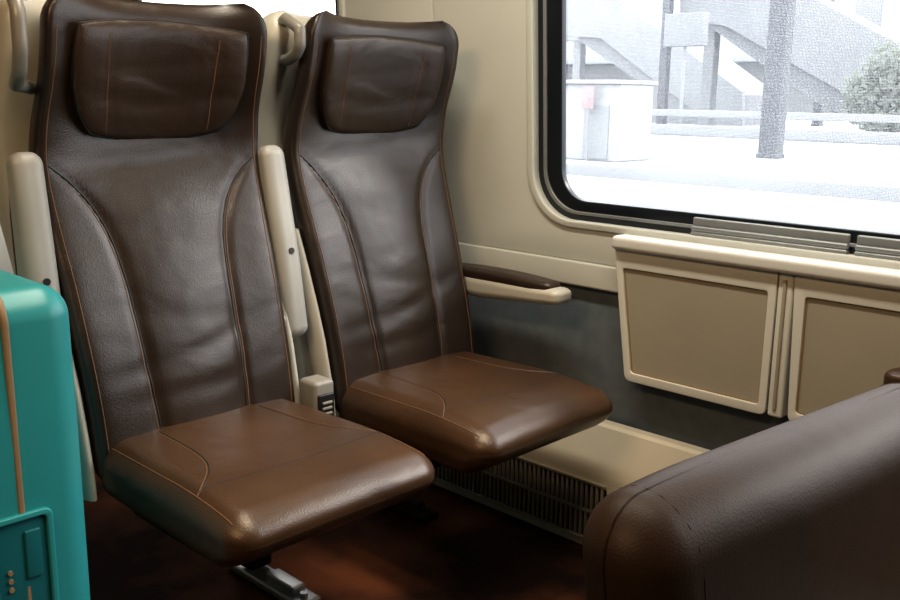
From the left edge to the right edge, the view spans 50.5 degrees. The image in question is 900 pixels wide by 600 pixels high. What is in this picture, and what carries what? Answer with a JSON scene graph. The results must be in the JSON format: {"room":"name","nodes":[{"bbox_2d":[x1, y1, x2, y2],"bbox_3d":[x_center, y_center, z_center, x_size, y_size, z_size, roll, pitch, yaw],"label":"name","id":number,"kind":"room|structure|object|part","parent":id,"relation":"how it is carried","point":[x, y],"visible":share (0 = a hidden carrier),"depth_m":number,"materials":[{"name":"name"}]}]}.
{"room":"train carriage","nodes":[
{"label":"train carriage","id":0,"kind":"room"},
{"bbox_2d":[0,225,13,273],"bbox_3d":[-2.449,-0.607,2.766,0.060,2.150,3.250,12,17,43],"label":"wall","id":1,"kind":"structure","parent":0,"point":[5,263],"depth_m":3.62,"materials":[{"name":"beige plastic"}]},
{"bbox_2d":[83,471,586,599],"bbox_3d":[-0.578,0.886,1.214,5.200,0.060,3.250,12,17,43],"label":"floor","id":2,"kind":"structure","parent":0,"point":[473,550],"depth_m":2.29,"materials":[{"name":"wood"}]},
{"bbox_2d":[0,270,89,599],"bbox_3d":[-0.789,0.335,1.532,0.541,0.872,0.216,12,17,43],"label":"suitcase","id":3,"kind":"object","parent":2,"relation":"on","point":[43,547],"visible":1,"depth_m":1.34,"materials":[{"name":"teal plastic"}]},
{"bbox_3d":[-0.790,0.328,1.532,0.538,0.778,0.010,12,17,43],"label":"closing frame","id":4,"kind":"part","parent":3,"relation":"part of","materials":[{"name":"teal plastic"}]},
{"bbox_3d":[-0.604,0.396,1.354,0.006,0.180,0.074,12,17,43],"label":"lock plate","id":5,"kind":"part","parent":3,"relation":"part of","materials":[{"name":"teal plastic"}]},
{"bbox_3d":[-0.602,0.396,1.352,0.009,0.198,0.090,12,17,43],"label":"lock frame","id":6,"kind":"part","parent":3,"relation":"part of","materials":[{"name":"teal plastic"}]},
{"bbox_2d":[0,0,434,599],"bbox_3d":[-0.462,0.064,1.842,0.840,1.279,0.591,12,17,43],"label":"seat","id":7,"kind":"object","parent":2,"relation":"on","point":[137,187],"visible":0.96,"depth_m":1.79,"materials":[{"name":"brown leather"}]},
{"bbox_3d":[-0.743,-0.451,1.638,0.045,0.194,0.134,-3,13,-17],"label":"grab handle","id":8,"kind":"part","parent":7,"relation":"part of","materials":[{"name":"beige plastic"}]},
{"bbox_3d":[-0.741,-0.053,1.719,0.094,0.420,0.063,12,17,43],"label":"armrest","id":9,"kind":"part","parent":7,"relation":"part of","materials":[{"name":"beige plastic"}]},
{"bbox_3d":[-0.712,0.142,1.760,0.171,0.440,0.025,10,15,37],"label":"frame","id":10,"kind":"part","parent":7,"relation":"part of","materials":[{"name":"beige plastic"}]},
{"bbox_3d":[-0.555,-0.138,1.890,0.254,0.886,0.480,12,17,43],"label":"backrest","id":11,"kind":"part","parent":7,"relation":"part of","materials":[{"name":"brown leather"}]},
{"bbox_2d":[101,399,434,566],"bbox_3d":[-0.341,0.320,1.771,0.490,0.129,0.454,12,17,43],"label":"seat cushion","id":12,"kind":"object","parent":7,"relation":"on","point":[237,482],"depth_m":1.66,"materials":[{"name":"brown leather"}]},
{"bbox_3d":[-0.402,0.629,2.164,0.280,0.040,0.060,12,17,43],"label":"foot plate","id":13,"kind":"part","parent":7,"relation":"part of","materials":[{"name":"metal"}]},
{"bbox_3d":[-0.366,-0.125,2.084,0.120,0.418,0.063,12,17,43],"label":"armrest","id":14,"kind":"part","parent":7,"relation":"part of","materials":[{"name":"beige plastic"}]},
{"bbox_3d":[-0.376,0.073,2.099,0.025,0.440,0.171,-9,16,-39],"label":"frame","id":15,"kind":"part","parent":7,"relation":"part of","materials":[{"name":"beige plastic"}]},
{"bbox_3d":[-0.266,0.229,2.045,0.008,0.060,0.042,12,17,43],"label":"socket plate","id":16,"kind":"part","parent":7,"relation":"part of","materials":[{"name":"black plastic"}]},
{"bbox_2d":[258,10,612,523],"bbox_3d":[-0.060,-0.014,2.243,0.840,1.273,0.581,12,17,43],"label":"seat","id":17,"kind":"object","parent":2,"relation":"on","point":[355,109],"visible":0.95,"depth_m":2.18,"materials":[{"name":"brown leather"}]},
{"bbox_3d":[-0.343,-0.559,2.053,0.028,0.112,0.121,-7,14,-31],"label":"grab handle","id":18,"kind":"part","parent":17,"relation":"part of","materials":[{"name":"beige plastic"}]},
{"bbox_3d":[-0.318,0.062,2.152,0.171,0.440,0.025,10,15,37],"label":"frame","id":19,"kind":"part","parent":17,"relation":"part of","materials":[{"name":"beige plastic"}]},
{"bbox_3d":[-0.161,-0.217,2.283,0.254,0.886,0.480,12,17,43],"label":"backrest","id":20,"kind":"part","parent":17,"relation":"part of","materials":[{"name":"brown leather"}]},
{"bbox_3d":[-0.150,0.540,2.596,0.280,0.040,0.060,12,17,43],"label":"foot plate","id":21,"kind":"part","parent":17,"relation":"part of","materials":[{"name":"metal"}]},
{"bbox_2d":[338,351,612,472],"bbox_3d":[0.053,0.240,2.163,0.490,0.129,0.454,12,17,43],"label":"seat cushion","id":22,"kind":"object","parent":17,"relation":"on","point":[465,411],"depth_m":2.04,"materials":[{"name":"brown leather"}]},
{"bbox_3d":[0.125,-0.030,2.418,0.420,0.058,0.072,12,17,43],"label":"armrest","id":23,"kind":"part","parent":17,"relation":"part of","materials":[{"name":"beige plastic"}]},
{"bbox_2d":[583,383,899,599],"bbox_3d":[0.539,0.539,1.017,0.691,0.729,0.550,-10,16,-40],"label":"seat","id":24,"kind":"object","parent":2,"relation":"on","point":[805,507],"visible":1,"depth_m":0.98,"materials":[{"name":"leather"}]},
{"bbox_2d":[345,0,789,449],"bbox_3d":[0.522,-0.440,2.070,5.200,2.200,0.147,12,17,43],"label":"wall","id":25,"kind":"structure","parent":0,"point":[493,203],"depth_m":2.45,"materials":[{"name":"beige plastic"}]},
{"bbox_2d":[133,0,344,16],"bbox_3d":[-0.765,-0.822,3.266,1.318,0.843,0.092,12,17,43],"label":"window","id":26,"kind":"structure","parent":25,"relation":"in","point":[339,4],"depth_m":2.78,"materials":[{"name":"glass"}]},
{"bbox_2d":[335,409,709,544],"bbox_3d":[0.706,0.532,2.047,3.200,0.314,0.090,12,17,43],"label":"heater cover","id":27,"kind":"object","parent":25,"relation":"attached to","point":[555,487],"visible":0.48,"depth_m":2.39,"materials":[{"name":"paint"}]},
{"bbox_2d":[434,456,605,538],"bbox_3d":[0.078,0.461,2.597,0.826,0.156,0.010,12,17,43],"label":"grille","id":28,"kind":"object","parent":27,"relation":"attached to","point":[561,498],"depth_m":2.46,"materials":[{"name":"metal"}]},
{"bbox_2d":[458,241,617,292],"bbox_3d":[0.534,-0.022,2.180,5.200,0.062,0.036,12,17,43],"label":"trim","id":29,"kind":"structure","parent":25,"relation":"attached to","point":[603,277],"depth_m":2.43,"materials":[{"name":"beige plastic"}]},
{"bbox_3d":[0.549,0.285,2.266,5.200,0.700,0.040,12,17,43],"label":"panel","id":30,"kind":"part","parent":25,"relation":"part of","materials":[{"name":"grey plastic"}]},
{"bbox_2d":[615,249,779,413],"bbox_3d":[0.549,0.055,2.152,0.402,0.318,0.061,12,17,43],"label":"folding table","id":31,"kind":"object","parent":25,"relation":"attached to","point":[701,330],"visible":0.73,"depth_m":2.12,"materials":[{"name":"beige plastic"}]},
{"bbox_3d":[0.536,0.073,2.138,0.359,0.247,0.005,12,17,43],"label":"inset panel","id":32,"kind":"part","parent":31,"relation":"part of","materials":[{"name":"beige plastic"}]},
{"bbox_2d":[526,0,899,268],"bbox_3d":[1.011,-0.435,1.590,2.253,0.843,0.100,12,17,43],"label":"window","id":33,"kind":"structure","parent":25,"relation":"in","point":[551,190],"depth_m":2.17,"materials":[{"name":"glass"}]},
{"bbox_3d":[0.667,-0.138,2.013,0.350,0.041,0.020,12,17,43],"label":"blind rail","id":34,"kind":"part","parent":33,"relation":"part of","materials":[{"name":"metal"}]},
{"bbox_3d":[0.924,-0.082,1.769,0.342,0.041,0.020,12,17,43],"label":"blind rail","id":35,"kind":"part","parent":33,"relation":"part of","materials":[{"name":"metal"}]},
{"bbox_2d":[612,234,899,289],"bbox_3d":[0.841,-0.042,1.822,1.240,0.032,0.074,12,17,43],"label":"trim","id":36,"kind":"structure","parent":25,"relation":"attached to","point":[883,277],"depth_m":1.96,"materials":[{"name":"beige plastic"}]},
{"bbox_2d":[767,273,795,417],"bbox_3d":[0.697,0.093,1.995,0.033,0.312,0.045,12,17,43],"label":"post","id":37,"kind":"object","parent":25,"relation":"attached to","point":[781,357],"visible":0.76,"depth_m":1.98,"materials":[{"name":"beige plastic"}]},
{"bbox_2d":[788,275,899,419],"bbox_3d":[0.863,0.124,1.855,0.401,0.318,0.061,12,17,43],"label":"folding table","id":38,"kind":"object","parent":25,"relation":"attached to","point":[846,336],"visible":0.61,"depth_m":1.90,"materials":[{"name":"beige plastic"}]},
{"bbox_2d":[883,368,899,384],"bbox_3d":[0.990,0.177,1.668,0.420,0.081,0.136,12,17,43],"label":"armrest","id":39,"kind":"object","parent":25,"relation":"attached to","point":[892,375],"depth_m":1.75,"materials":[{"name":"brown leather"}]},
{"label":"outside","id":40,"kind":"structure","parent":0,"visible":0},
{"bbox_3d":[41.104,-27.508,140.163,260.000,0.650,257.800,12,17,43],"label":"ground","id":41,"kind":"structure","parent":40,"visible":0},
{"bbox_2d":[566,120,899,202],"bbox_3d":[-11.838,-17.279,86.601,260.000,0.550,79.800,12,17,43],"label":"platform","id":42,"kind":"object","parent":41,"relation":"on","point":[631,166],"depth_m":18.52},
{"bbox_2d":[582,87,593,160],"bbox_3d":[2.772,-3.548,19.260,0.280,1.470,0.070,12,17,43],"label":"platform sign","id":43,"kind":"object","parent":42,"relation":"on","point":[587,92],"visible":0.66,"depth_m":19.18,"materials":[{"name":"metal"}]},
{"bbox_3d":[2.779,-3.539,19.270,0.046,1.450,0.046,6,13,21],"label":"post","id":44,"kind":"part","parent":43,"relation":"part of","materials":[{"name":"metal"}]},
{"bbox_2d":[566,80,657,161],"bbox_3d":[3.217,-3.747,19.889,1.627,1.606,1.400,12,17,43],"label":"shelter","id":45,"kind":"object","parent":42,"relation":"on","point":[605,127],"visible":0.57,"depth_m":19.34,"materials":[{"name":"white paint"}]},
{"bbox_3d":[2.954,-3.399,19.352,0.614,1.068,0.040,12,17,43],"label":"door panel","id":46,"kind":"part","parent":45,"relation":"part of","materials":[{"name":"concrete"}]},
{"bbox_2d":[566,0,762,125],"bbox_3d":[11.233,-12.322,49.169,10.999,6.766,4.300,12,17,43],"label":"staircase","id":47,"kind":"structure","parent":42,"relation":"on","point":[591,32],"depth_m":47.88,"materials":[{"name":"concrete"}]},
{"bbox_2d":[656,0,673,123],"bbox_3d":[8.957,-11.649,39.310,0.379,9.000,0.379,12,17,43],"label":"pillar","id":48,"kind":"structure","parent":42,"relation":"on","point":[663,50],"depth_m":39.63,"materials":[{"name":"paint"}]},
{"bbox_2d":[663,12,708,124],"bbox_3d":[8.078,-7.803,33.085,1.500,4.090,0.400,12,17,43],"label":"sign","id":49,"kind":"object","parent":42,"relation":"on","point":[674,17],"visible":0.84,"depth_m":32.64,"materials":[{"name":"grey metal"}]},
{"bbox_3d":[8.070,-7.290,33.196,0.111,3.040,0.111,6,13,21],"label":"post","id":50,"kind":"part","parent":49,"relation":"part of","materials":[{"name":"metal"}]},
{"bbox_2d":[566,0,899,112],"bbox_3d":[25.572,-24.790,89.328,60.750,14.000,9.700,12,17,43],"label":"station building","id":51,"kind":"structure","parent":42,"relation":"on","point":[615,70],"depth_m":88.10,"materials":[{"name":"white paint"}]},
{"bbox_2d":[651,109,899,144],"bbox_3d":[17.695,-3.954,23.520,44.000,0.870,0.200,12,17,43],"label":"barrier","id":52,"kind":"object","parent":42,"relation":"on","point":[658,112],"visible":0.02,"depth_m":29.98,"materials":[{"name":"metal"}]},
{"bbox_3d":[17.700,-4.261,23.453,44.000,0.240,0.120,12,17,43],"label":"rail","id":53,"kind":"part","parent":52,"relation":"part of","materials":[{"name":"metal"}]},
{"bbox_2d":[756,0,795,158],"bbox_3d":[7.152,-7.544,20.210,0.459,9.000,0.459,12,17,43],"label":"pillar","id":54,"kind":"structure","parent":42,"relation":"on","point":[770,98],"depth_m":20.65,"materials":[{"name":"paint"}]},
{"bbox_2d":[680,0,899,125],"bbox_3d":[15.092,-10.078,37.265,11.826,6.961,4.300,12,17,43],"label":"staircase","id":55,"kind":"structure","parent":42,"relation":"on","point":[814,59],"depth_m":36.23,"materials":[{"name":"grey concrete"}]},
{"bbox_2d":[811,0,834,125],"bbox_3d":[17.895,-12.853,45.455,0.456,9.000,0.456,12,17,43],"label":"pillar","id":56,"kind":"structure","parent":42,"relation":"on","point":[815,110],"depth_m":46.12,"materials":[{"name":"paint"}]},
{"bbox_2d":[839,38,899,132],"bbox_3d":[15.056,-6.864,30.648,5.312,3.485,1.738,12,17,43],"label":"tree","id":57,"kind":"object","parent":42,"relation":"on","point":[883,59],"visible":0.74,"depth_m":31.16,"materials":[{"name":"green plant"}]},
{"bbox_2d":[567,175,899,233],"bbox_3d":[-42.180,-11.082,55.981,260.000,0.550,2.700,12,17,43],"label":"platform","id":58,"kind":"object","parent":41,"relation":"on","point":[581,183],"depth_m":12.08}
]}

